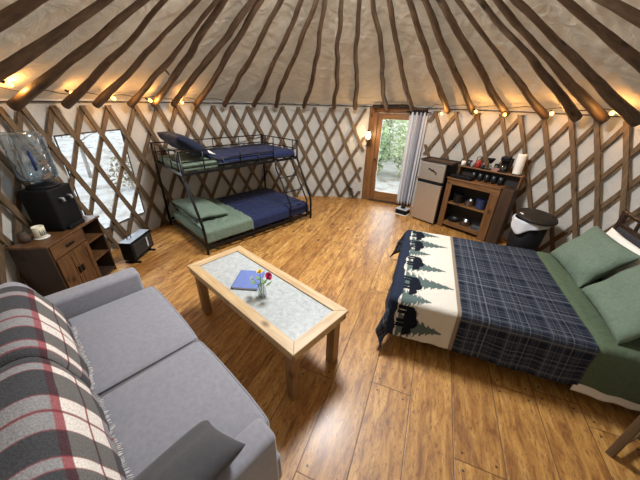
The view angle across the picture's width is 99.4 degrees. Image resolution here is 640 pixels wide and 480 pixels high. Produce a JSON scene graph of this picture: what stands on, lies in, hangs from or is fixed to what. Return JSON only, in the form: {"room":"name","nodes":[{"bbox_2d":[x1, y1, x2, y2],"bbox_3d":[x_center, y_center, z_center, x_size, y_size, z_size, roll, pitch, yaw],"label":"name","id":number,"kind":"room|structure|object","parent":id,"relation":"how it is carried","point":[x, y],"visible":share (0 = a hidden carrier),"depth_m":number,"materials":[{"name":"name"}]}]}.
{"room":"traditional dwelling","nodes":[
{"label":"traditional dwelling","id":0,"kind":"room"},
{"bbox_2d":[0,98,171,285],"bbox_3d":[-2.694,-0.405,2.827,0.517,1.900,3.369,-1,27,-5],"label":"wall","id":1,"kind":"structure","parent":0,"point":[38,110],"depth_m":3.02,"materials":[{"name":"white fabric"}]},
{"bbox_2d":[53,129,144,228],"bbox_3d":[-2.856,-0.788,3.613,0.077,1.245,0.896,7,28,10],"label":"window","id":2,"kind":"structure","parent":1,"relation":"in","point":[54,136],"depth_m":3.40,"materials":[{"name":"clear plastic"}]},
{"bbox_2d":[0,0,639,113],"bbox_3d":[0.175,-1.908,2.293,6.210,1.425,6.210,2,27,0],"label":"ceiling","id":3,"kind":"structure","parent":0,"point":[621,76],"depth_m":3.22,"materials":[{"name":"beige fabric"}]},
{"bbox_2d":[0,80,19,91],"label":"string lights","id":4,"kind":"object","parent":3,"relation":"hanging from","point":[10,84],"depth_m":2.30,"materials":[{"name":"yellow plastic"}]},
{"bbox_2d":[1,80,12,86],"bbox_3d":[-2.657,-1.327,2.294,0.058,0.060,0.075,2,27,0],"label":"bulb","id":5,"kind":"object","parent":4,"relation":"attached to","point":[7,83],"depth_m":2.30,"materials":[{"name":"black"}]},
{"bbox_2d":[0,0,48,32],"bbox_3d":[-1.394,-1.442,1.508,2.333,1.430,0.100,-14,31,-27],"label":"pole","id":6,"kind":"object","parent":3,"relation":"attached to","point":[16,11],"visible":1,"depth_m":1.45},
{"bbox_2d":[0,0,113,81],"bbox_3d":[-1.579,-1.648,1.902,2.333,1.431,0.102,-6,28,-15],"label":"pole","id":7,"kind":"object","parent":3,"relation":"attached to","point":[12,64],"visible":1,"depth_m":1.90,"materials":[{"name":"wood"}]},
{"bbox_2d":[44,89,71,93],"label":"string lights","id":8,"kind":"object","parent":3,"relation":"hanging from","point":[65,90],"depth_m":2.85,"materials":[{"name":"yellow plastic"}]},
{"bbox_2d":[6,0,149,110],"bbox_3d":[-1.637,-1.819,2.227,2.334,1.432,0.102,0,27,-3],"label":"pole","id":9,"kind":"object","parent":3,"relation":"attached to","point":[36,87],"visible":1,"depth_m":2.33,"materials":[{"name":"wood"}]},
{"bbox_2d":[61,0,168,108],"bbox_3d":[-1.626,-1.940,2.462,2.346,1.421,0.092,6,28,9],"label":"pole","id":10,"kind":"object","parent":3,"relation":"attached to","point":[84,87],"visible":1,"depth_m":2.64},
{"bbox_2d":[111,94,132,99],"label":"string lights","id":11,"kind":"object","parent":3,"relation":"hanging from","point":[113,98],"depth_m":3.39,"materials":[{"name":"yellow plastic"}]},
{"bbox_2d":[92,0,200,107],"bbox_3d":[-1.568,-2.093,2.759,2.332,1.421,0.094,7,28,11],"label":"pole","id":12,"kind":"object","parent":3,"relation":"attached to","point":[104,96],"visible":1,"depth_m":2.92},
{"bbox_2d":[127,0,219,107],"bbox_3d":[-1.463,-2.218,3.013,2.331,1.422,0.194,12,29,19],"label":"pole","id":13,"kind":"object","parent":3,"relation":"attached to","point":[137,97],"visible":1,"depth_m":3.17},
{"bbox_2d":[150,0,227,107],"bbox_3d":[-1.410,-2.264,3.098,2.333,1.426,0.109,17,31,27],"label":"pole","id":14,"kind":"object","parent":3,"relation":"attached to","point":[217,10],"visible":1,"depth_m":3.21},
{"bbox_2d":[171,0,255,107],"bbox_3d":[-1.249,-2.370,3.312,2.345,1.426,0.112,17,31,28],"label":"pole","id":15,"kind":"object","parent":3,"relation":"attached to","point":[212,54],"visible":1,"depth_m":3.38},
{"bbox_2d":[193,0,264,107],"bbox_3d":[-1.119,-2.434,3.446,2.340,1.427,0.110,22,34,35],"label":"pole","id":16,"kind":"object","parent":3,"relation":"attached to","point":[229,51],"visible":1,"depth_m":3.46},
{"bbox_2d":[222,0,283,107],"bbox_3d":[-0.888,-2.520,3.623,0.096,1.422,2.340,-21,35,-36],"label":"pole","id":17,"kind":"object","parent":3,"relation":"attached to","point":[279,3],"visible":1,"depth_m":3.62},
{"bbox_2d":[252,0,303,107],"bbox_3d":[-0.593,-2.594,3.780,0.096,1.422,2.345,-14,31,-28],"label":"pole","id":18,"kind":"object","parent":3,"relation":"attached to","point":[300,2],"visible":1,"depth_m":3.69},
{"bbox_2d":[274,0,318,107],"bbox_3d":[-0.373,-2.625,3.852,0.125,1.422,2.354,-10,29,-21],"label":"pole","id":19,"kind":"object","parent":3,"relation":"attached to","point":[315,2],"visible":1,"depth_m":3.76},
{"bbox_2d":[302,0,327,108],"bbox_3d":[-0.062,-2.655,3.927,0.120,1.422,2.333,-4,28,-10],"label":"pole","id":20,"kind":"object","parent":3,"relation":"attached to","point":[324,2],"visible":1,"depth_m":3.82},
{"bbox_2d":[332,0,343,108],"bbox_3d":[0.258,-2.655,3.942,0.111,1.423,2.329,2,27,1],"label":"pole","id":21,"kind":"object","parent":3,"relation":"attached to","point":[341,2],"visible":1,"depth_m":3.79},
{"bbox_2d":[353,0,361,109],"bbox_3d":[0.530,-2.632,3.914,0.100,1.424,2.336,5,27,7],"label":"pole","id":22,"kind":"object","parent":3,"relation":"attached to","point":[359,2],"visible":1,"depth_m":3.79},
{"bbox_2d":[370,0,388,110],"bbox_3d":[0.856,-2.582,3.832,0.109,1.422,2.329,11,29,17],"label":"pole","id":23,"kind":"object","parent":3,"relation":"attached to","point":[373,5],"visible":1,"depth_m":3.69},
{"bbox_2d":[386,0,414,111],"bbox_3d":[1.095,-2.524,3.728,0.108,1.421,2.329,16,31,26],"label":"pole","id":24,"kind":"object","parent":3,"relation":"attached to","point":[390,6],"visible":1,"depth_m":3.65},
{"bbox_2d":[406,0,450,113],"bbox_3d":[1.399,-2.412,3.533,0.103,1.431,2.333,24,35,37],"label":"pole","id":25,"kind":"object","parent":3,"relation":"attached to","point":[410,3],"visible":1,"depth_m":3.50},
{"bbox_2d":[421,0,475,114],"bbox_3d":[1.571,-2.327,3.372,2.333,1.431,0.099,-19,34,-34],"label":"pole","id":26,"kind":"object","parent":3,"relation":"attached to","point":[433,20],"visible":0.99,"depth_m":3.38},
{"bbox_2d":[436,0,509,116],"bbox_3d":[1.734,-2.216,3.166,2.334,1.429,0.113,-13,31,-26],"label":"pole","id":27,"kind":"object","parent":3,"relation":"attached to","point":[466,46],"visible":0.98,"depth_m":3.19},
{"bbox_2d":[454,0,549,118],"bbox_3d":[1.863,-2.088,2.932,2.339,1.426,0.096,-7,28,-16],"label":"pole","id":28,"kind":"object","parent":3,"relation":"attached to","point":[536,106],"visible":1,"depth_m":3.10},
{"bbox_2d":[476,0,582,121],"bbox_3d":[1.953,-1.947,2.668,2.334,1.432,0.140,-5,28,-12],"label":"pole","id":29,"kind":"object","parent":3,"relation":"attached to","point":[570,109],"visible":1,"depth_m":2.80,"materials":[{"name":"wood"}]},
{"bbox_2d":[492,0,609,123],"bbox_3d":[1.975,-1.880,2.536,2.335,1.435,0.105,-1,27,-6],"label":"pole","id":30,"kind":"object","parent":3,"relation":"attached to","point":[589,104],"visible":1,"depth_m":2.68,"materials":[{"name":"wood"}]},
{"bbox_2d":[509,0,639,126],"bbox_3d":[1.986,-1.771,2.325,2.339,1.437,0.109,1,27,-1],"label":"pole","id":31,"kind":"object","parent":3,"relation":"attached to","point":[625,110],"visible":1,"depth_m":2.44,"materials":[{"name":"wood"}]},
{"bbox_2d":[557,0,639,73],"bbox_3d":[1.931,-1.588,1.961,2.337,1.436,0.106,8,28,12],"label":"pole","id":32,"kind":"object","parent":3,"relation":"attached to","point":[612,40],"visible":1,"depth_m":1.94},
{"bbox_2d":[603,108,614,114],"label":"string lights","id":33,"kind":"object","parent":3,"relation":"hanging from","point":[612,112],"depth_m":2.76,"materials":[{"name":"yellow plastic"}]},
{"bbox_2d":[592,0,639,27],"bbox_3d":[1.800,-1.423,1.637,2.336,1.436,0.121,15,30,24],"label":"pole","id":34,"kind":"object","parent":3,"relation":"attached to","point":[629,13],"visible":1,"depth_m":1.63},
{"bbox_2d":[0,105,639,284],"bbox_3d":[0.146,-0.815,3.847,6.114,1.830,4.348,2,27,0],"label":"lattice","id":35,"kind":"structure","parent":0,"point":[16,209],"depth_m":3.70,"materials":[{"name":"wood"}]},
{"bbox_2d":[0,101,619,116],"bbox_3d":[0.168,-1.609,3.308,6.134,0.014,4.600,2,27,0],"label":"trim","id":36,"kind":"structure","parent":35,"relation":"attached to","point":[0,101],"depth_m":4.17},
{"bbox_2d":[143,100,520,219],"bbox_3d":[0.161,-1.480,5.066,5.465,1.900,1.651,2,27,0],"label":"wall","id":37,"kind":"structure","parent":0,"point":[471,137],"depth_m":5.24,"materials":[{"name":"white fabric"}]},
{"bbox_2d":[365,130,370,140],"bbox_3d":[0.967,-2.084,5.403,0.115,0.206,0.164,8,28,13],"label":"wall lantern","id":38,"kind":"object","parent":37,"relation":"attached to","point":[368,133],"visible":1,"depth_m":5.35,"materials":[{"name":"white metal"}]},
{"bbox_2d":[361,107,427,205],"bbox_3d":[1.453,-1.657,5.522,1.085,1.860,0.179,13,29,21],"label":"door","id":39,"kind":"structure","parent":37,"relation":"in","point":[376,115],"depth_m":5.61,"materials":[{"name":"brown wood"}]},
{"bbox_2d":[373,103,408,108],"bbox_3d":[1.332,-2.493,5.060,0.705,0.095,0.097,13,29,21],"label":"roll","id":40,"kind":"object","parent":39,"relation":"attached to","point":[377,105],"visible":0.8,"depth_m":5.03,"materials":[{"name":"brown fabric"}]},
{"bbox_2d":[396,109,430,204],"bbox_3d":[1.772,-1.558,5.307,0.430,1.795,0.122,13,29,21],"label":"striped curtain","id":41,"kind":"object","parent":39,"relation":"hanging from","point":[417,119],"visible":0.99,"depth_m":5.22,"materials":[{"name":"grey fabric"}]},
{"bbox_2d":[108,196,639,479],"bbox_3d":[0.113,0.456,3.507,6.280,0.120,6.280,2,27,0],"label":"floor","id":42,"kind":"structure","parent":0,"point":[404,409],"depth_m":2.08,"materials":[{"name":"brown wood"}]},
{"bbox_2d":[5,215,116,296],"bbox_3d":[-2.658,0.215,2.913,0.350,0.720,0.765,-1,27,-6],"label":"cabinet","id":43,"kind":"object","parent":42,"relation":"on","point":[81,254],"visible":0.73,"depth_m":2.66,"materials":[{"name":"brown wood"}]},
{"bbox_2d":[16,231,30,243],"bbox_3d":[-2.713,-0.023,2.482,0.091,0.095,0.092,-1,27,-6],"label":"clay jar","id":44,"kind":"object","parent":43,"relation":"on","point":[22,237],"visible":1,"depth_m":2.46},
{"bbox_2d":[30,225,50,239],"bbox_3d":[-2.646,-0.074,2.559,0.124,0.118,0.124,-1,27,-6],"label":"candle cup","id":45,"kind":"object","parent":43,"relation":"on","point":[39,232],"visible":1,"depth_m":2.54,"materials":[{"name":"white ceramic"}]},
{"bbox_2d":[17,181,84,230],"bbox_3d":[-2.668,-0.348,2.732,0.318,0.446,0.297,-1,27,-6],"label":"water cooler","id":46,"kind":"object","parent":43,"relation":"on","point":[53,205],"visible":0.98,"depth_m":2.64,"materials":[{"name":"black plastic"}]},
{"bbox_2d":[2,131,57,181],"bbox_3d":[-2.683,-0.756,2.520,0.290,0.470,0.296,-1,27,-6],"label":"water jug","id":47,"kind":"object","parent":46,"relation":"on","point":[43,138],"visible":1,"depth_m":2.42,"materials":[{"name":"plastic"}]},
{"bbox_2d":[67,219,84,229],"bbox_3d":[-2.549,-0.169,2.837,0.036,0.037,0.212,-1,27,-6],"label":"drip tray","id":48,"kind":"object","parent":46,"relation":"on","point":[74,223],"depth_m":2.81,"materials":[{"name":"black plastic"}]},
{"bbox_2d":[85,233,101,243],"bbox_3d":[-2.688,-0.014,3.053,0.303,0.018,0.245,-1,27,-6],"label":"shelf","id":49,"kind":"object","parent":43,"relation":"attached to","point":[90,237],"depth_m":3.09,"materials":[{"name":"brown wood"}]},
{"bbox_2d":[92,250,108,260],"bbox_3d":[-2.693,0.182,3.154,0.303,0.018,0.245,-1,27,-6],"label":"shelf","id":50,"kind":"object","parent":43,"relation":"attached to","point":[97,254],"depth_m":3.19,"materials":[{"name":"brown wood"}]},
{"bbox_2d":[119,229,155,262],"bbox_3d":[-2.438,0.066,3.630,0.200,0.341,0.430,2,27,0],"label":"space heater","id":51,"kind":"object","parent":42,"relation":"on","point":[135,245],"visible":1,"depth_m":3.53,"materials":[{"name":"black plastic"}]},
{"bbox_2d":[134,233,151,256],"bbox_3d":[-2.359,0.060,3.629,0.005,0.170,0.355,2,27,0],"label":"grille","id":52,"kind":"object","parent":51,"relation":"attached to","point":[142,244],"depth_m":3.61,"materials":[{"name":"metal"}]},
{"bbox_2d":[0,267,281,479],"bbox_3d":[-1.199,0.826,1.602,2.010,0.900,0.982,24,35,37],"label":"sofa","id":53,"kind":"object","parent":42,"relation":"on","point":[155,378],"visible":0.42,"depth_m":1.60,"materials":[{"name":"grey fabric"}]},
{"bbox_2d":[0,282,35,291],"bbox_3d":[-1.670,0.590,1.567,0.873,0.470,0.278,24,35,37],"label":"cushion","id":54,"kind":"object","parent":53,"relation":"on","point":[7,284],"depth_m":1.69,"materials":[{"name":"grey fabric"}]},
{"bbox_2d":[0,286,95,389],"bbox_3d":[-1.593,0.581,1.499,0.686,0.452,0.368,24,35,37],"label":"plaid throw","id":55,"kind":"object","parent":53,"relation":"on","point":[31,325],"visible":0.98,"depth_m":1.43,"materials":[{"name":"fabric"}]},
{"bbox_2d":[0,357,133,479],"bbox_3d":[-1.048,0.821,1.060,0.774,0.452,0.365,24,35,37],"label":"plaid throw","id":56,"kind":"object","parent":53,"relation":"on","point":[53,426],"visible":1,"depth_m":1.01,"materials":[{"name":"fabric"}]},
{"bbox_2d":[69,287,197,396],"bbox_3d":[-1.383,0.699,1.979,0.875,0.173,0.652,24,35,37],"label":"seat cushion","id":57,"kind":"object","parent":53,"relation":"on","point":[122,335],"depth_m":1.89,"materials":[{"name":"grey fabric"}]},
{"bbox_2d":[98,342,269,479],"bbox_3d":[-0.762,0.974,1.475,0.800,0.173,0.652,24,35,37],"label":"seat cushion","id":58,"kind":"object","parent":53,"relation":"on","point":[153,407],"depth_m":1.47,"materials":[{"name":"grey fabric"}]},
{"bbox_2d":[133,419,245,479],"bbox_3d":[-0.575,0.932,1.049,0.340,0.247,0.471,21,33,33],"label":"cushion","id":59,"kind":"object","parent":53,"relation":"on","point":[204,452],"visible":1,"depth_m":1.05,"materials":[{"name":"grey fabric"}]},
{"bbox_2d":[149,134,311,254],"bbox_3d":[-1.338,-0.925,4.527,1.450,1.336,2.001,25,35,38],"label":"bunk bed","id":60,"kind":"object","parent":42,"relation":"on","point":[157,162],"visible":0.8,"depth_m":4.14,"materials":[{"name":"black metal"}]},
{"bbox_2d":[174,210,203,239],"bbox_3d":[-1.363,-0.502,4.742,1.208,0.154,1.866,25,35,38],"label":"mattress","id":61,"kind":"object","parent":60,"relation":"on","point":[179,216],"visible":0.16,"depth_m":4.16,"materials":[{"name":"green fabric"}]},
{"bbox_2d":[216,187,308,230],"bbox_3d":[-1.151,-0.612,4.921,1.329,0.217,1.349,25,35,38],"label":"comforter","id":62,"kind":"object","parent":61,"relation":"on","point":[265,206],"visible":0.87,"depth_m":4.76,"materials":[{"name":"fabric"}]},
{"bbox_2d":[175,198,253,243],"bbox_3d":[-1.753,-0.358,4.346,1.319,0.246,0.746,25,35,38],"label":"blanket","id":63,"kind":"object","parent":62,"relation":"on","point":[235,222],"visible":0.56,"depth_m":4.00,"materials":[{"name":"green fabric"}]},
{"bbox_2d":[172,196,228,219],"bbox_3d":[-1.888,-0.520,4.254,1.000,0.206,0.478,25,35,38],"label":"pillow","id":64,"kind":"object","parent":63,"relation":"on","point":[206,208],"visible":0.87,"depth_m":4.07,"materials":[{"name":"green fabric"}]},
{"bbox_2d":[159,153,290,171],"bbox_3d":[-1.469,-1.372,4.432,0.932,0.099,1.870,25,35,38],"label":"mattress","id":65,"kind":"object","parent":60,"relation":"on","point":[185,157],"visible":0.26,"depth_m":3.87,"materials":[{"name":"green fabric"}]},
{"bbox_2d":[207,143,294,165],"bbox_3d":[-1.291,-1.468,4.584,1.007,0.150,1.414,25,35,38],"label":"comforter","id":66,"kind":"object","parent":65,"relation":"on","point":[278,151],"visible":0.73,"depth_m":4.41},
{"bbox_3d":[-1.947,-1.393,4.068,0.680,0.207,0.451,25,35,38],"label":"pillow","id":67,"kind":"object","parent":66,"relation":"on","visible":0},
{"bbox_2d":[157,131,209,155],"bbox_3d":[-1.939,-1.367,3.848,0.760,0.318,0.416,25,35,38],"label":"pillow","id":68,"kind":"object","parent":67,"relation":"on","point":[181,142],"visible":0.94,"depth_m":3.65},
{"bbox_2d":[187,246,347,400],"bbox_3d":[-0.521,0.626,2.416,1.465,0.544,0.567,24,35,36],"label":"coffee table","id":69,"kind":"object","parent":42,"relation":"on","point":[290,314],"visible":0.98,"depth_m":2.12,"materials":[{"name":"brown wood"}]},
{"bbox_2d":[231,270,264,290],"bbox_3d":[-0.620,0.347,2.361,0.222,0.020,0.256,3,27,4],"label":"book","id":70,"kind":"object","parent":69,"relation":"on","point":[242,281],"visible":0.96,"depth_m":2.33,"materials":[{"name":"paper"}]},
{"bbox_3d":[-0.463,0.397,2.160,0.068,0.122,0.068,2,27,0],"label":"bud vase","id":71,"kind":"object","parent":69,"relation":"on","visible":0},
{"bbox_2d":[250,276,261,292],"bbox_3d":[-0.506,0.367,2.146,0.116,0.164,0.091,2,27,0],"label":"flower","id":72,"kind":"object","parent":71,"relation":"in","point":[252,281],"visible":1,"depth_m":2.15,"materials":[{"name":"green plant"}]},
{"bbox_2d":[255,269,267,293],"bbox_3d":[-0.469,0.342,2.132,0.106,0.222,0.090,2,27,0],"label":"flower","id":73,"kind":"object","parent":71,"relation":"in","point":[259,270],"visible":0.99,"depth_m":2.12,"materials":[{"name":"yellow plant"}]},
{"bbox_2d":[261,272,271,293],"bbox_3d":[-0.415,0.346,2.134,0.090,0.217,0.100,-10,29,-21],"label":"flower","id":74,"kind":"object","parent":71,"relation":"in","point":[268,275],"visible":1,"depth_m":2.10,"materials":[{"name":"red plant"}]},
{"bbox_2d":[346,184,353,198],"bbox_3d":[0.659,-1.066,5.960,0.175,0.354,0.063,2,27,0],"label":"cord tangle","id":75,"kind":"object","parent":42,"relation":"on","point":[348,186],"visible":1,"depth_m":5.95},
{"bbox_2d":[395,206,409,215],"bbox_3d":[1.623,-0.589,5.322,0.240,0.150,0.200,24,35,37],"label":"shoe box","id":76,"kind":"object","parent":42,"relation":"on","point":[401,210],"visible":1,"depth_m":5.28,"materials":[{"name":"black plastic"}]},
{"bbox_2d":[411,160,457,223],"bbox_3d":[2.047,-0.882,4.900,0.436,1.077,0.463,-20,34,-35],"label":"mini fridge","id":77,"kind":"object","parent":42,"relation":"on","point":[432,178],"visible":0.92,"depth_m":4.72,"materials":[{"name":"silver metal"}]},
{"bbox_2d":[421,156,461,164],"bbox_3d":[2.040,-1.338,4.576,0.310,0.030,0.560,-20,34,-35],"label":"serving tray","id":78,"kind":"object","parent":77,"relation":"on","point":[431,159],"visible":0.98,"depth_m":4.55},
{"bbox_2d":[437,176,519,243],"bbox_3d":[2.516,-0.517,4.440,0.282,0.871,0.990,-19,34,-34],"label":"base cabinet","id":79,"kind":"object","parent":42,"relation":"on","point":[492,221],"visible":0.9,"depth_m":4.29,"materials":[{"name":"brown wood"}]},
{"bbox_2d":[446,216,458,221],"bbox_3d":[2.345,-0.363,4.778,0.184,0.043,0.184,-7,28,-15],"label":"frying pan","id":80,"kind":"object","parent":79,"relation":"on","point":[450,218],"visible":0.88,"depth_m":4.80,"materials":[{"name":"metal"}]},
{"bbox_2d":[453,193,465,202],"bbox_3d":[2.354,-0.710,4.600,0.181,0.133,0.178,4,27,5],"label":"stock pot","id":81,"kind":"object","parent":79,"relation":"on","point":[458,197],"visible":1,"depth_m":4.55,"materials":[{"name":"metal"}]},
{"bbox_2d":[444,216,477,231],"bbox_3d":[2.476,-0.256,4.651,0.221,0.022,0.772,-19,34,-34],"label":"shelf","id":82,"kind":"object","parent":79,"relation":"attached to","point":[453,224],"depth_m":4.63,"materials":[{"name":"brown wood"}]},
{"bbox_2d":[458,218,470,225],"bbox_3d":[2.458,-0.301,4.625,0.178,0.078,0.181,22,33,34],"label":"steel pan","id":83,"kind":"object","parent":79,"relation":"on","point":[462,221],"visible":1,"depth_m":4.60,"materials":[{"name":"silver metal"}]},
{"bbox_2d":[448,198,484,212],"bbox_3d":[2.475,-0.560,4.487,0.245,0.022,0.772,-19,34,-34],"label":"shelf","id":84,"kind":"object","parent":79,"relation":"attached to","point":[450,200],"depth_m":4.47,"materials":[{"name":"brown wood"}]},
{"bbox_2d":[463,198,475,205],"bbox_3d":[2.461,-0.619,4.478,0.158,0.088,0.172,-3,27,-8],"label":"saucepan","id":85,"kind":"object","parent":79,"relation":"on","point":[467,202],"visible":0.97,"depth_m":4.44,"materials":[{"name":"metal"}]},
{"bbox_2d":[469,225,478,230],"bbox_3d":[2.586,-0.209,4.499,0.193,0.035,0.160,-19,34,-34],"label":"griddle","id":86,"kind":"object","parent":79,"relation":"on","point":[474,227],"visible":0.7,"depth_m":4.49,"materials":[{"name":"black metal"}]},
{"bbox_2d":[447,176,506,189],"bbox_3d":[2.476,-0.925,4.301,0.282,0.021,0.830,-19,34,-34],"label":"countertop","id":87,"kind":"structure","parent":79,"relation":"on","point":[481,183],"depth_m":4.17,"materials":[{"name":"brown wood"}]},
{"bbox_2d":[450,173,473,181],"bbox_3d":[2.290,-1.022,4.382,0.136,0.068,0.340,-19,34,-34],"label":"stove","id":88,"kind":"object","parent":87,"relation":"on","point":[455,175],"visible":1,"depth_m":4.34,"materials":[{"name":"black metal"}]},
{"bbox_2d":[475,198,487,209],"bbox_3d":[2.578,-0.575,4.338,0.175,0.143,0.164,5,27,7],"label":"enamel pot","id":89,"kind":"object","parent":79,"relation":"on","point":[481,203],"visible":0.91,"depth_m":4.30,"materials":[{"name":"blue metal"}]},
{"bbox_2d":[458,165,524,189],"bbox_3d":[2.608,-0.987,4.196,0.118,0.191,0.900,-19,34,-34],"label":"shelf","id":90,"kind":"object","parent":79,"relation":"on","point":[510,180],"depth_m":4.12,"materials":[{"name":"brown wood"}]},
{"bbox_2d":[471,171,476,179],"bbox_3d":[2.472,-1.034,4.359,0.072,0.120,0.072,-19,34,-34],"label":"mug","id":91,"kind":"object","parent":90,"relation":"on","point":[474,173],"visible":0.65,"depth_m":4.33,"materials":[{"name":"ceramic"}]},
{"bbox_2d":[475,156,483,167],"bbox_3d":[2.495,-1.220,4.245,0.092,0.173,0.114,-2,27,-6],"label":"kettle","id":92,"kind":"object","parent":90,"relation":"on","point":[478,163],"visible":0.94,"depth_m":4.24,"materials":[{"name":"metal"}]},
{"bbox_2d":[477,173,483,180],"bbox_3d":[2.534,-0.997,4.290,0.072,0.120,0.072,-19,34,-34],"label":"mug","id":93,"kind":"object","parent":90,"relation":"on","point":[480,175],"visible":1,"depth_m":4.27,"materials":[{"name":"ceramic"}]},
{"bbox_2d":[484,174,489,182],"bbox_3d":[2.597,-0.960,4.222,0.072,0.120,0.072,-19,34,-34],"label":"mug","id":94,"kind":"object","parent":90,"relation":"on","point":[487,176],"visible":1,"depth_m":4.20,"materials":[{"name":"ceramic"}]},
{"bbox_2d":[485,158,495,169],"bbox_3d":[2.602,-1.159,4.141,0.112,0.165,0.112,-19,34,-34],"label":"stand","id":95,"kind":"object","parent":90,"relation":"on","point":[491,160],"visible":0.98,"depth_m":4.12,"materials":[{"name":"black metal"}]},
{"bbox_2d":[490,175,497,183],"bbox_3d":[2.660,-0.923,4.153,0.072,0.120,0.072,-19,34,-34],"label":"mug","id":96,"kind":"object","parent":90,"relation":"on","point":[494,177],"visible":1,"depth_m":4.13,"materials":[{"name":"ceramic"}]},
{"bbox_2d":[497,177,504,185],"bbox_3d":[2.722,-0.886,4.084,0.072,0.120,0.072,-19,34,-34],"label":"mug","id":97,"kind":"object","parent":90,"relation":"on","point":[501,179],"visible":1,"depth_m":4.07,"materials":[{"name":"ceramic"}]},
{"bbox_2d":[497,156,514,172],"bbox_3d":[2.728,-1.101,3.970,0.119,0.225,0.155,-19,34,-34],"label":"coffee maker","id":98,"kind":"object","parent":90,"relation":"on","point":[507,161],"visible":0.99,"depth_m":3.97,"materials":[{"name":"black plastic"}]},
{"bbox_2d":[511,153,527,175],"bbox_3d":[2.834,-1.078,3.843,0.120,0.305,0.120,-19,34,-34],"label":"paper towel roll","id":99,"kind":"object","parent":90,"relation":"on","point":[521,159],"visible":1,"depth_m":3.81,"materials":[{"name":"white paper"}]},
{"bbox_2d":[399,210,639,369],"bbox_3d":[1.825,0.332,2.530,1.888,1.072,1.510,11,29,18],"label":"double bed","id":100,"kind":"object","parent":42,"relation":"on","point":[628,233],"visible":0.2,"depth_m":2.53,"materials":[{"name":"black wood"}]},
{"bbox_3d":[1.780,0.504,2.636,1.863,0.262,1.313,11,29,18],"label":"mattress","id":101,"kind":"object","parent":100,"relation":"on","visible":0},
{"bbox_2d":[375,230,598,384],"bbox_3d":[1.452,0.496,2.760,1.540,0.484,1.698,10,28,15],"label":"quilt","id":102,"kind":"object","parent":101,"relation":"on","point":[500,305],"visible":1,"depth_m":2.23,"materials":[{"name":"fabric"}]},
{"bbox_2d":[570,384,639,410],"bbox_3d":[2.382,0.675,2.453,0.541,0.416,1.508,11,29,18],"label":"sheet","id":103,"kind":"object","parent":101,"relation":"on","point":[580,388],"visible":0.09,"depth_m":1.94,"materials":[{"name":"white fabric"}]},
{"bbox_2d":[536,252,639,404],"bbox_3d":[2.358,0.617,2.440,0.637,0.362,1.586,11,29,18],"label":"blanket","id":104,"kind":"object","parent":103,"relation":"on","point":[614,371],"visible":0.41,"depth_m":1.88,"materials":[{"name":"fabric"}]},
{"bbox_2d":[550,226,639,287],"bbox_3d":[2.549,0.141,2.568,0.325,0.390,0.669,11,29,18],"label":"pillow","id":105,"kind":"object","parent":104,"relation":"on","point":[592,255],"visible":1,"depth_m":2.45,"materials":[{"name":"green fabric"}]},
{"bbox_2d":[581,265,639,343],"bbox_3d":[2.289,0.437,1.977,0.344,0.382,0.674,11,29,18],"label":"pillow","id":106,"kind":"object","parent":104,"relation":"on","point":[616,298],"visible":1,"depth_m":1.98,"materials":[{"name":"green fabric"}]},
{"bbox_2d":[601,228,639,279],"bbox_3d":[2.718,0.175,2.512,0.169,0.384,0.660,11,29,18],"label":"pillow","id":107,"kind":"object","parent":104,"relation":"on","point":[612,233],"visible":0.27,"depth_m":2.40,"materials":[{"name":"white fabric"}]},
{"bbox_2d":[506,208,557,250],"bbox_3d":[2.780,-0.018,3.632,0.458,0.733,0.458,22,34,35],"label":"trash can","id":108,"kind":"object","parent":42,"relation":"on","point":[531,240],"visible":0.66,"depth_m":3.48,"materials":[{"name":"black plastic"}]},
{"bbox_2d":[511,214,552,233],"bbox_3d":[2.774,-0.194,3.582,0.448,0.191,0.445,22,34,35],"label":"trash bag","id":109,"kind":"object","parent":108,"relation":"in","point":[518,226],"visible":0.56,"depth_m":3.47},
{"bbox_2d":[605,415,639,457],"bbox_3d":[2.015,1.144,1.557,0.360,0.525,0.260,-8,29,-18],"label":"wooden stand","id":110,"kind":"object","parent":42,"relation":"on","point":[632,432],"visible":1,"depth_m":1.63,"materials":[{"name":"brown wood"}]},
{"bbox_2d":[502,110,639,252],"bbox_3d":[2.963,-0.255,2.824,0.514,1.900,3.370,4,27,4],"label":"wall","id":111,"kind":"structure","parent":0,"point":[613,153],"depth_m":3.35,"materials":[{"name":"white fabric"}]},
{"label":"outside","id":112,"kind":"structure","parent":0,"visible":0},
{"bbox_2d":[52,113,406,227],"bbox_3d":[0.013,-0.485,-0.249,90.000,5.740,90.000,2,27,0],"label":"ground","id":113,"kind":"structure","parent":112,"point":[387,178],"depth_m":8.76,"materials":[{"name":"snow"}]},
{"bbox_2d":[61,133,98,177],"bbox_3d":[-6.985,-3.463,7.639,1.764,3.445,1.744,2,27,0],"label":"bare tree","id":114,"kind":"object","parent":113,"relation":"on","point":[81,151],"visible":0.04,"depth_m":8.04,"materials":[{"name":"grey plant"}]},
{"bbox_2d":[104,156,135,187],"bbox_3d":[-5.142,-1.823,7.305,0.995,0.918,0.984,2,27,0],"label":"dry shrub","id":115,"kind":"object","parent":113,"relation":"on","point":[128,178],"visible":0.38,"depth_m":7.12,"materials":[{"name":"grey plant"}]},
{"bbox_2d":[377,124,391,172],"bbox_3d":[1.552,-3.233,9.313,1.840,1.945,1.834,2,27,0],"label":"leafy shrub","id":116,"kind":"object","parent":113,"relation":"on","point":[384,146],"visible":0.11,"depth_m":9.02,"materials":[{"name":"green plant"}]},
{"bbox_2d":[379,113,406,160],"bbox_3d":[2.894,-4.919,11.278,2.126,3.070,2.174,2,27,0],"label":"leafy tree","id":117,"kind":"object","parent":113,"relation":"on","point":[389,127],"visible":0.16,"depth_m":11.32,"materials":[{"name":"green plant"}]},
{"bbox_2d":[391,120,408,175],"bbox_3d":[3.310,-3.044,8.852,1.881,2.134,1.881,2,27,0],"label":"leafy shrub","id":118,"kind":"object","parent":113,"relation":"on","point":[400,151],"visible":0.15,"depth_m":8.85,"materials":[{"name":"green plant"}]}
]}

